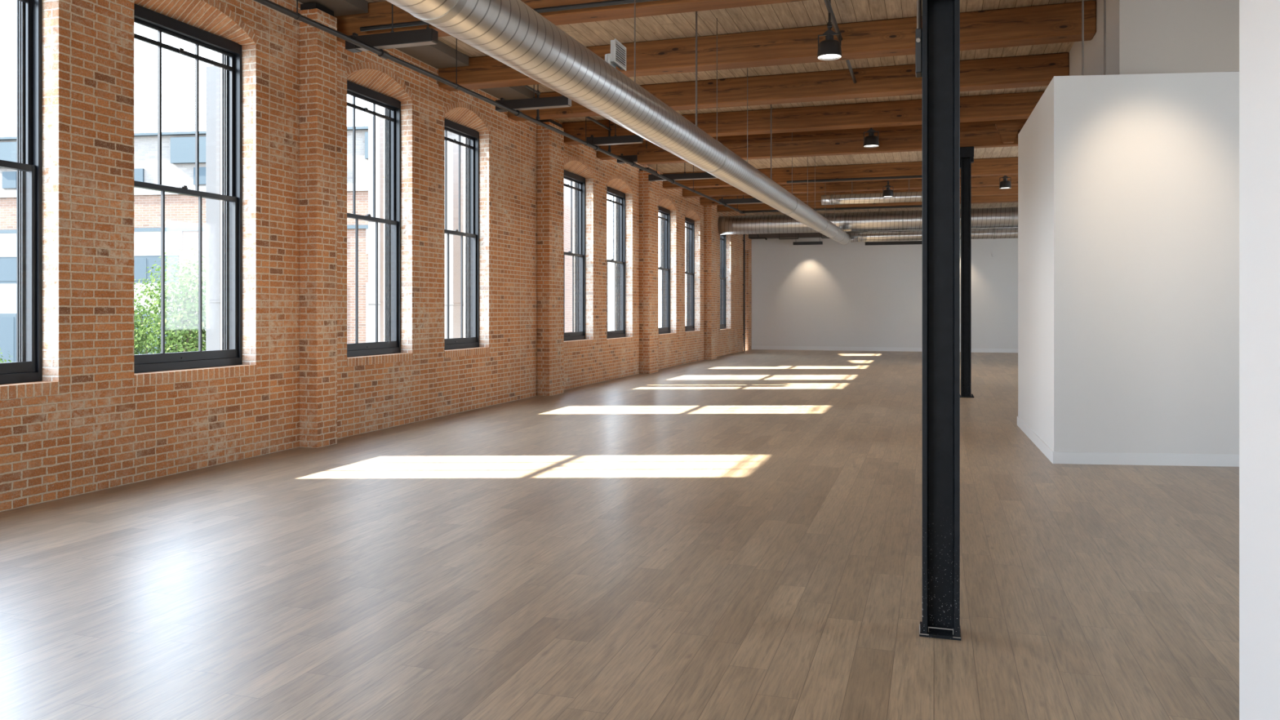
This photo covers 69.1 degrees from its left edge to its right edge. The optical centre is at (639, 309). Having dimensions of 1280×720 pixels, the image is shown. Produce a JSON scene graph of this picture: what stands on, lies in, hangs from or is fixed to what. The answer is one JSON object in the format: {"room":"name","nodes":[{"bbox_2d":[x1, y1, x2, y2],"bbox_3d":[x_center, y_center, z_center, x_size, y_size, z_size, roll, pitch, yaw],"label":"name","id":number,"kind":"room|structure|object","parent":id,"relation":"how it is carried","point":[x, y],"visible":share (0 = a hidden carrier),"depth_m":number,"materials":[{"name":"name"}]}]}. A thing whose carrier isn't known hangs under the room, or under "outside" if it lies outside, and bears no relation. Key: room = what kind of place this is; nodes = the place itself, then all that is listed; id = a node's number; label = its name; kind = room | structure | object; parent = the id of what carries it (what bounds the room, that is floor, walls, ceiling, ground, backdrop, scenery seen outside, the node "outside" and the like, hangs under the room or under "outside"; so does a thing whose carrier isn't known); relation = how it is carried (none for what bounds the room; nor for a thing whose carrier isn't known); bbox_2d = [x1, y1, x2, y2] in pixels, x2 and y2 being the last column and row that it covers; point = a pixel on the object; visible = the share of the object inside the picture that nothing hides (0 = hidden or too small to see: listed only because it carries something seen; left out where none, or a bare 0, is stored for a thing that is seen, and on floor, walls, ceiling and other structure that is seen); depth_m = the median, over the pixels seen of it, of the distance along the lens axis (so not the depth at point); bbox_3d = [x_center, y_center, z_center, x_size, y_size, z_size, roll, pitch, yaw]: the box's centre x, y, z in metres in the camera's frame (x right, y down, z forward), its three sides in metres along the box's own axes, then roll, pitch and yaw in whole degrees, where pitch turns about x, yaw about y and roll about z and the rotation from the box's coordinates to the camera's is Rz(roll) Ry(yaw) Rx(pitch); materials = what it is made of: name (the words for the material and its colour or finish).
{"room":"empty industrial loft","nodes":[
{"label":"empty industrial loft","id":0,"kind":"room"},
{"bbox_2d":[0,0,751,511],"bbox_3d":[-1.990,-0.950,15.994,0.720,5.100,41.300,0,0,18],"label":"wall","id":1,"kind":"structure","parent":0,"point":[91,423],"depth_m":10.10,"materials":[{"name":"brick"}]},
{"bbox_2d":[0,0,41,384],"bbox_3d":[-5.114,-1.173,6.715,0.221,3.480,1.554,0,0,18],"label":"window","id":2,"kind":"structure","parent":1,"relation":"in","point":[27,367],"depth_m":7.41,"materials":[{"name":"black paint"}]},
{"bbox_2d":[133,3,241,373],"bbox_3d":[-4.429,-1.181,8.879,0.221,3.485,1.514,0,0,18],"label":"window","id":3,"kind":"structure","parent":1,"relation":"in","point":[230,354],"depth_m":9.27,"materials":[{"name":"black paint"}]},
{"bbox_2d":[346,80,400,356],"bbox_3d":[-3.516,-1.206,11.768,0.221,3.555,1.434,0,0,18],"label":"window","id":4,"kind":"structure","parent":1,"relation":"in","point":[392,220],"depth_m":12.37,"materials":[{"name":"black paint"}]},
{"bbox_2d":[444,118,479,350],"bbox_3d":[-2.832,-1.200,13.930,0.221,3.565,1.379,0,0,18],"label":"window","id":5,"kind":"structure","parent":1,"relation":"in","point":[471,234],"depth_m":14.53,"materials":[{"name":"black paint"}]},
{"bbox_2d":[564,169,585,341],"bbox_3d":[-1.465,-1.148,18.251,0.221,3.490,1.614,0,0,18],"label":"window","id":6,"kind":"structure","parent":1,"relation":"in","point":[580,181],"depth_m":18.96,"materials":[{"name":"black paint"}]},
{"bbox_2d":[606,186,625,338],"bbox_3d":[-0.705,-1.131,20.654,0.221,3.505,1.754,0,0,18],"label":"window","id":7,"kind":"structure","parent":1,"relation":"in","point":[620,262],"depth_m":21.44,"materials":[{"name":"black paint"}]},
{"bbox_2d":[658,206,670,333],"bbox_3d":[0.454,-1.131,24.320,0.221,3.505,1.684,0,0,18],"label":"window","id":8,"kind":"structure","parent":1,"relation":"in","point":[664,217],"depth_m":25.07,"materials":[{"name":"black paint"}]},
{"bbox_2d":[684,217,694,331],"bbox_3d":[1.255,-1.118,26.852,0.221,3.470,1.714,0,0,18],"label":"window","id":9,"kind":"structure","parent":1,"relation":"in","point":[690,326],"depth_m":27.62,"materials":[{"name":"black paint"}]},
{"bbox_2d":[720,234,725,328],"bbox_3d":[2.583,-1.108,31.052,0.221,3.490,1.684,0,0,18],"label":"window","id":10,"kind":"structure","parent":1,"relation":"in","point":[722,237],"depth_m":31.81,"materials":[{"name":"black paint"}]},
{"bbox_2d":[742,234,745,351],"bbox_3d":[3.766,-0.950,33.714,0.085,4.900,0.054,0,0,18],"label":"riser pipe","id":11,"kind":"object","parent":1,"relation":"attached to","point":[744,240],"visible":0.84,"depth_m":33.69,"materials":[{"name":"black metal"}]},
{"bbox_2d":[0,349,1239,719],"bbox_3d":[5.030,1.560,13.617,14.620,0.120,41.000,0,0,18],"label":"floor","id":12,"kind":"structure","parent":0,"point":[736,535],"depth_m":5.26,"materials":[{"name":"brown wood"}]},
{"bbox_2d":[915,0,961,640],"bbox_3d":[1.387,-0.814,4.327,0.200,4.628,0.173,0,0,18],"label":"steel column","id":13,"kind":"structure","parent":12,"relation":"on","point":[937,46],"depth_m":4.34,"materials":[{"name":"black metal"}]},
{"bbox_2d":[960,146,973,397],"bbox_3d":[5.621,-0.649,16.031,0.260,4.298,0.240,0,0,18],"label":"steel column","id":14,"kind":"structure","parent":12,"relation":"on","point":[966,153],"depth_m":16.04,"materials":[{"name":"black metal"}]},
{"bbox_2d":[637,122,1022,164],"bbox_3d":[5.629,-2.970,15.975,11.900,0.340,0.362,0,0,18],"label":"girder","id":15,"kind":"object","parent":14,"relation":"on","point":[1006,135],"visible":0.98,"depth_m":16.59,"materials":[{"name":"brown wood"}]},
{"bbox_2d":[297,0,1096,215],"bbox_3d":[4.887,-3.485,13.662,14.920,0.230,41.000,0,0,18],"label":"ceiling","id":16,"kind":"structure","parent":0,"point":[806,13],"depth_m":12.14,"materials":[{"name":"brown wood"}]},
{"bbox_2d":[345,4,438,53],"bbox_3d":[-2.733,-3.193,10.220,1.086,0.604,0.154,0,0,18],"label":"linear light","id":17,"kind":"object","parent":16,"relation":"hanging from","point":[427,36],"visible":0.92,"depth_m":10.15,"materials":[{"name":"black metal"}]},
{"bbox_2d":[357,40,436,51],"bbox_3d":[-2.668,-2.894,10.199,0.922,0.005,0.114,0,0,18],"label":"diffuser","id":18,"kind":"object","parent":17,"relation":"attached to","point":[390,44],"depth_m":10.15,"materials":[{"name":"grey plastic"}]},
{"bbox_2d":[253,0,744,213],"bbox_3d":[-0.902,-3.153,15.896,0.156,0.686,23.781,0,0,19],"label":"pipe","id":19,"kind":"object","parent":16,"relation":"hanging from","point":[381,53],"visible":0.93,"depth_m":11.68,"materials":[{"name":"black metal"}]},
{"bbox_2d":[522,84,540,120],"bbox_3d":[-1.715,-3.189,13.608,0.059,0.613,1.145,0,0,18],"label":"pipe","id":20,"kind":"object","parent":19,"relation":"attached to","point":[537,92],"visible":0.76,"depth_m":14.10,"materials":[{"name":"black metal"}]},
{"bbox_2d":[585,116,611,152],"bbox_3d":[-0.842,-3.189,16.080,0.059,0.613,1.945,0,0,18],"label":"pipe","id":21,"kind":"object","parent":19,"relation":"attached to","point":[609,129],"visible":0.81,"depth_m":16.76,"materials":[{"name":"black metal"}]},
{"bbox_2d":[744,204,922,213],"bbox_3d":[5.647,-2.852,26.218,5.444,0.056,0.056,0,0,18],"label":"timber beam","id":22,"kind":"structure","parent":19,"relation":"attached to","point":[919,206],"depth_m":26.11,"materials":[{"name":"brown wood"}]},
{"bbox_2d":[495,84,571,111],"bbox_3d":[-1.537,-3.197,13.386,1.136,0.596,0.154,0,0,18],"label":"linear light","id":23,"kind":"object","parent":16,"relation":"hanging from","point":[534,103],"visible":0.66,"depth_m":13.31,"materials":[{"name":"black metal"}]},
{"bbox_2d":[512,105,570,111],"bbox_3d":[-1.472,-2.902,13.366,0.972,0.005,0.114,0,0,18],"label":"diffuser","id":24,"kind":"object","parent":23,"relation":"attached to","point":[518,108],"depth_m":13.35,"materials":[{"name":"grey"}]},
{"bbox_2d":[333,0,806,44],"bbox_3d":[3.420,-3.314,8.688,14.518,0.368,0.330,0,0,18],"label":"timber beam","id":25,"kind":"structure","parent":16,"relation":"attached to","point":[379,13],"depth_m":9.89,"materials":[{"name":"brown wood"}]},
{"bbox_2d":[586,123,643,146],"bbox_3d":[-0.441,-3.198,16.270,1.006,0.594,0.154,0,0,18],"label":"linear light","id":26,"kind":"object","parent":16,"relation":"hanging from","point":[633,139],"visible":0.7,"depth_m":16.21,"materials":[{"name":"black metal"}]},
{"bbox_2d":[595,142,642,146],"bbox_3d":[-0.377,-2.904,16.250,0.842,0.005,0.114,0,0,18],"label":"diffuser","id":27,"kind":"object","parent":26,"relation":"attached to","point":[597,144],"depth_m":16.25,"materials":[{"name":"grey"}]},
{"bbox_2d":[385,0,849,244],"bbox_3d":[2.172,-2.450,15.253,0.381,2.092,28.405,0,0,17],"label":"spiral duct","id":28,"kind":"object","parent":16,"relation":"hanging from","point":[512,33],"visible":0.98,"depth_m":6.65,"materials":[{"name":"grey metal"}]},
{"bbox_2d":[604,38,626,71],"bbox_3d":[-0.214,-2.012,7.389,0.133,0.212,0.280,0,0,18],"label":"vent register","id":29,"kind":"object","parent":28,"relation":"on","point":[617,57],"visible":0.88,"depth_m":7.35,"materials":[{"name":"grey metal"}]},
{"bbox_2d":[614,38,626,71],"bbox_3d":[-0.155,-2.023,7.370,0.008,0.190,0.280,0,0,18],"label":"grille","id":30,"kind":"object","parent":29,"relation":"attached to","point":[620,49],"depth_m":7.37,"materials":[{"name":"grey metal"}]},
{"bbox_2d":[617,153,637,163],"bbox_3d":[0.115,-3.193,18.129,1.146,0.604,0.154,0,0,18],"label":"linear light","id":31,"kind":"object","parent":16,"relation":"hanging from","point":[633,158],"visible":0.38,"depth_m":18.17,"materials":[{"name":"black metal"}]},
{"bbox_2d":[648,172,718,181],"bbox_3d":[0.984,-3.193,20.613,1.626,0.604,0.154,0,0,18],"label":"linear light","id":32,"kind":"object","parent":16,"relation":"hanging from","point":[700,175],"visible":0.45,"depth_m":20.56,"materials":[{"name":"black metal"}]},
{"bbox_2d":[655,177,718,181],"bbox_3d":[1.049,-2.894,20.592,1.462,0.005,0.114,0,0,18],"label":"diffuser","id":33,"kind":"object","parent":32,"relation":"attached to","point":[656,179],"depth_m":20.59,"materials":[{"name":"grey"}]},
{"bbox_2d":[748,233,767,239],"bbox_3d":[4.337,-3.006,34.183,0.694,0.887,0.058,0,0,18],"label":"bracket","id":34,"kind":"object","parent":16,"relation":"attached to","point":[766,238],"visible":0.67,"depth_m":34.16,"materials":[{"name":"black metal"}]},
{"bbox_2d":[438,0,1096,91],"bbox_3d":[1.211,-3.314,11.904,8.366,0.368,0.330,0,0,18],"label":"timber beam","id":35,"kind":"structure","parent":16,"relation":"attached to","point":[1059,23],"depth_m":11.49,"materials":[{"name":"brown wood"}]},
{"bbox_2d":[823,0,856,83],"bbox_3d":[2.466,-3.300,11.413,0.050,0.050,4.270,0,0,18],"label":"conduit","id":36,"kind":"object","parent":35,"relation":"attached to","point":[827,2],"visible":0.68,"depth_m":10.80,"materials":[{"name":"black metal"}]},
{"bbox_2d":[507,52,1069,121],"bbox_3d":[1.880,-3.314,14.021,8.366,0.368,0.330,0,0,18],"label":"timber beam","id":37,"kind":"structure","parent":16,"relation":"attached to","point":[1033,70],"depth_m":13.58,"materials":[{"name":"brown wood"}]},
{"bbox_2d":[778,233,798,239],"bbox_3d":[5.480,-3.052,34.241,0.724,0.892,0.028,0,0,18],"label":"bracket","id":38,"kind":"object","parent":16,"relation":"hanging from","point":[779,233],"visible":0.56,"depth_m":34.26,"materials":[{"name":"black metal"}]},
{"bbox_2d":[562,91,1044,145],"bbox_3d":[4.848,-3.314,15.526,13.118,0.368,0.330,0,0,18],"label":"timber beam","id":39,"kind":"structure","parent":16,"relation":"attached to","point":[1010,106],"depth_m":15.85,"materials":[{"name":"brown wood"}]},
{"bbox_2d":[792,232,822,244],"bbox_3d":[6.163,-2.945,34.130,1.070,1.100,0.120,0,0,18],"label":"light","id":40,"kind":"object","parent":16,"relation":"hanging from","point":[820,242],"visible":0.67,"depth_m":34.06,"materials":[{"name":"black metal"}]},
{"bbox_2d":[596,119,1027,159],"bbox_3d":[5.406,-3.314,17.290,13.118,0.368,0.330,0,0,18],"label":"timber beam","id":41,"kind":"structure","parent":16,"relation":"attached to","point":[629,148],"depth_m":17.78,"materials":[{"name":"brown wood"}]},
{"bbox_2d":[817,0,841,60],"bbox_3d":[2.093,-3.135,10.267,0.265,0.690,0.265,0,0,18],"label":"pendant lamp","id":42,"kind":"object","parent":16,"relation":"hanging from","point":[829,49],"visible":1,"depth_m":10.22,"materials":[{"name":"black metal"}]},
{"bbox_2d":[825,35,833,39],"bbox_3d":[2.093,-2.993,10.267,0.089,0.065,0.089,0,0,18],"label":"bulb","id":43,"kind":"object","parent":42,"relation":"in","point":[827,37],"depth_m":10.23,"materials":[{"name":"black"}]},
{"bbox_2d":[662,156,1017,189],"bbox_3d":[6.884,-3.314,21.962,13.118,0.368,0.330,0,0,18],"label":"timber beam","id":44,"kind":"structure","parent":16,"relation":"attached to","point":[998,166],"depth_m":22.34,"materials":[{"name":"brown wood"}]},
{"bbox_2d":[682,174,1017,197],"bbox_3d":[7.472,-3.314,23.821,13.118,0.368,0.330,0,0,18],"label":"timber beam","id":45,"kind":"structure","parent":16,"relation":"attached to","point":[976,181],"depth_m":24.31,"materials":[{"name":"brown wood"}]},
{"bbox_2d":[719,195,764,204],"bbox_3d":[2.793,-3.009,25.253,1.296,0.234,0.154,0,0,18],"label":"linear light","id":46,"kind":"object","parent":45,"relation":"hanging from","point":[736,201],"visible":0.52,"depth_m":25.22,"materials":[{"name":"black metal"}]},
{"bbox_2d":[727,202,764,204],"bbox_3d":[2.858,-2.894,25.233,1.132,0.005,0.114,0,0,18],"label":"diffuser","id":47,"kind":"object","parent":46,"relation":"attached to","point":[727,202],"depth_m":25.25,"materials":[{"name":"grey metal"}]},
{"bbox_2d":[700,185,1017,205],"bbox_3d":[8.090,-3.314,25.775,13.118,0.368,0.330,0,0,18],"label":"timber beam","id":48,"kind":"structure","parent":16,"relation":"attached to","point":[988,190],"depth_m":26.18,"materials":[{"name":"brown wood"}]},
{"bbox_2d":[716,195,1017,212],"bbox_3d":[8.657,-3.314,27.568,13.118,0.368,0.330,0,0,18],"label":"timber beam","id":49,"kind":"structure","parent":16,"relation":"attached to","point":[998,198],"depth_m":28.01,"materials":[{"name":"brown wood"}]},
{"bbox_2d":[718,202,1017,235],"bbox_3d":[9.510,-2.963,27.932,14.510,1.063,0.606,0,0,18],"label":"duct","id":50,"kind":"object","parent":16,"relation":"hanging from","point":[999,217],"visible":0.51,"depth_m":28.54,"materials":[{"name":"grey metal"}]},
{"bbox_2d":[863,127,879,147],"bbox_3d":[4.020,-3.190,16.160,0.265,0.690,0.265,0,0,18],"label":"pendant lamp","id":51,"kind":"object","parent":16,"relation":"hanging from","point":[872,140],"visible":0.91,"depth_m":16.09,"materials":[{"name":"black metal"}]},
{"bbox_2d":[821,179,922,204],"bbox_3d":[6.203,-3.103,23.577,3.150,0.783,0.266,0,0,18],"label":"duct","id":52,"kind":"object","parent":16,"relation":"hanging from","point":[900,197],"visible":0.6,"depth_m":23.59,"materials":[{"name":"grey metal"}]},
{"bbox_2d":[882,180,893,197],"bbox_3d":[6.183,-3.165,23.164,0.265,0.690,0.265,0,0,18],"label":"pendant lamp","id":53,"kind":"object","parent":16,"relation":"hanging from","point":[888,193],"visible":0.97,"depth_m":23.09,"materials":[{"name":"black metal"}]},
{"bbox_2d":[865,208,922,245],"bbox_3d":[8.964,-2.865,31.776,2.470,1.260,0.120,0,0,18],"label":"light","id":54,"kind":"object","parent":16,"relation":"hanging from","point":[906,242],"visible":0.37,"depth_m":31.81,"materials":[{"name":"black metal"}]},
{"bbox_2d":[850,227,1017,241],"bbox_3d":[11.482,-2.265,27.267,10.350,0.310,0.310,0,0,18],"label":"duct","id":55,"kind":"object","parent":16,"relation":"hanging from","point":[980,233],"visible":0.44,"depth_m":28.17,"materials":[{"name":"grey metal"}]},
{"bbox_2d":[999,175,1011,189],"bbox_3d":[8.706,-3.245,22.156,0.265,0.690,0.265,0,0,18],"label":"pendant lamp","id":56,"kind":"object","parent":16,"relation":"hanging from","point":[1004,184],"visible":0.85,"depth_m":22.08,"materials":[{"name":"black metal"}]},
{"bbox_2d":[786,174,922,183],"bbox_3d":[5.341,-3.100,21.962,3.740,0.062,0.062,0,0,18],"label":"pipe","id":57,"kind":"object","parent":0,"point":[902,176],"visible":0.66,"depth_m":22.00,"materials":[{"name":"black metal"}]},
{"bbox_2d":[751,227,1017,348],"bbox_3d":[11.249,-1.000,33.282,15.220,5.200,0.250,0,0,18],"label":"wall","id":58,"kind":"structure","parent":0,"point":[832,293],"depth_m":34.12,"materials":[{"name":"grey paint"}]},
{"bbox_2d":[749,231,867,239],"bbox_3d":[6.231,-2.895,34.492,4.319,0.410,0.430,0,0,18],"label":"trim","id":59,"kind":"structure","parent":58,"relation":"attached to","point":[792,235],"depth_m":34.50,"materials":[{"name":"grey metal"}]},
{"bbox_2d":[751,346,1017,352],"bbox_3d":[11.210,1.430,33.155,14.619,0.140,0.016,0,0,18],"label":"baseboard","id":60,"kind":"structure","parent":58,"relation":"attached to","point":[780,348],"depth_m":34.09,"materials":[{"name":"white"}]},
{"bbox_2d":[1017,71,1239,454],"bbox_3d":[6.432,-0.393,9.980,4.154,3.785,3.150,0,0,18],"label":"wall partition","id":61,"kind":"structure","parent":0,"point":[1128,184],"depth_m":9.01,"materials":[{"name":"grey paint"}]},
{"bbox_2d":[1017,416,1053,462],"bbox_3d":[4.481,1.442,10.604,0.013,0.115,3.165,0,0,16],"label":"baseboard","id":62,"kind":"structure","parent":61,"relation":"attached to","point":[1042,446],"depth_m":10.32,"materials":[{"name":"white"}]},
{"bbox_2d":[1081,0,1084,75],"bbox_3d":[4.430,-2.892,9.297,0.070,1.211,0.040,0,0,18],"label":"rod","id":63,"kind":"object","parent":61,"relation":"on","point":[1082,2],"visible":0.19,"depth_m":9.29,"materials":[{"name":"grey metal"}]},
{"bbox_2d":[1103,0,1106,75],"bbox_3d":[4.620,-2.892,9.237,0.070,1.211,0.040,0,0,18],"label":"rod","id":64,"kind":"object","parent":61,"relation":"on","point":[1104,1],"visible":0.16,"depth_m":9.23,"materials":[{"name":"grey metal"}]},
{"bbox_2d":[1052,451,1239,466],"bbox_3d":[6.110,1.442,8.861,4.182,0.115,0.013,0,0,6],"label":"baseboard","id":65,"kind":"structure","parent":61,"relation":"attached to","point":[1058,457],"depth_m":8.98,"materials":[{"name":"white"}]},
{"bbox_2d":[1068,0,1239,75],"bbox_3d":[7.045,-2.893,10.751,3.450,1.213,4.350,0,0,18],"label":"wall","id":66,"kind":"structure","parent":0,"point":[1144,37],"depth_m":9.08,"materials":[{"name":"beige paint"}]},
{"bbox_2d":[1239,0,1279,719],"bbox_3d":[0.631,-1.000,-1.511,0.205,5.000,9.500,0,0,18],"label":"wall","id":67,"kind":"structure","parent":0,"point":[1259,20],"depth_m":2.86,"materials":[{"name":"white paint"}]},
{"label":"outside","id":68,"kind":"structure","parent":0,"visible":0},
{"bbox_3d":[-29.580,6.050,35.575,62.140,0.100,130.000,0,0,18],"label":"ground","id":69,"kind":"structure","parent":68,"visible":0},
{"bbox_2d":[0,348,13,363],"bbox_3d":[-12.985,3.060,16.973,3.598,5.880,3.694,0,0,18],"label":"street tree","id":70,"kind":"object","parent":69,"relation":"on","point":[1,359],"visible":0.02,"depth_m":17.32,"materials":[{"name":"green plant"}]},
{"bbox_2d":[133,248,205,355],"bbox_3d":[-8.191,2.453,16.448,4.048,7.095,3.899,0,0,-13],"label":"street tree","id":71,"kind":"object","parent":69,"relation":"on","point":[173,340],"visible":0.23,"depth_m":16.09,"materials":[{"name":"green plant"}]},
{"bbox_2d":[204,65,221,351],"bbox_3d":[-5.563,1.400,12.258,0.252,9.200,0.206,0,0,18],"label":"concrete post","id":72,"kind":"object","parent":69,"relation":"on","point":[213,73],"visible":0.31,"depth_m":12.16,"materials":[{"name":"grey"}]},
{"bbox_2d":[0,126,573,362],"bbox_3d":[-23.597,0.505,31.989,43.001,10.990,9.160,0,0,8],"label":"brick building","id":73,"kind":"structure","parent":69,"relation":"on","point":[178,148],"depth_m":26.03,"materials":[{"name":"brick"},{"name":"glass"},{"name":"pale brick"}]},
{"bbox_2d":[367,115,383,342],"bbox_3d":[-4.435,1.365,15.824,0.252,9.270,0.336,0,0,18],"label":"concrete post","id":74,"kind":"object","parent":69,"relation":"on","point":[379,121],"visible":0.22,"depth_m":15.68,"materials":[{"name":"grey"}]},
{"bbox_2d":[444,141,463,338],"bbox_3d":[-3.672,1.355,18.236,0.252,9.290,0.396,0,0,18],"label":"concrete post","id":75,"kind":"object","parent":69,"relation":"on","point":[452,148],"visible":0.18,"depth_m":18.07,"materials":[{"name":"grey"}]},
{"bbox_2d":[462,146,463,337],"bbox_3d":[-3.521,1.360,18.713,0.252,9.280,0.296,0,0,18],"label":"concrete post","id":76,"kind":"object","parent":69,"relation":"on","point":[463,146],"visible":0.04,"depth_m":18.57,"materials":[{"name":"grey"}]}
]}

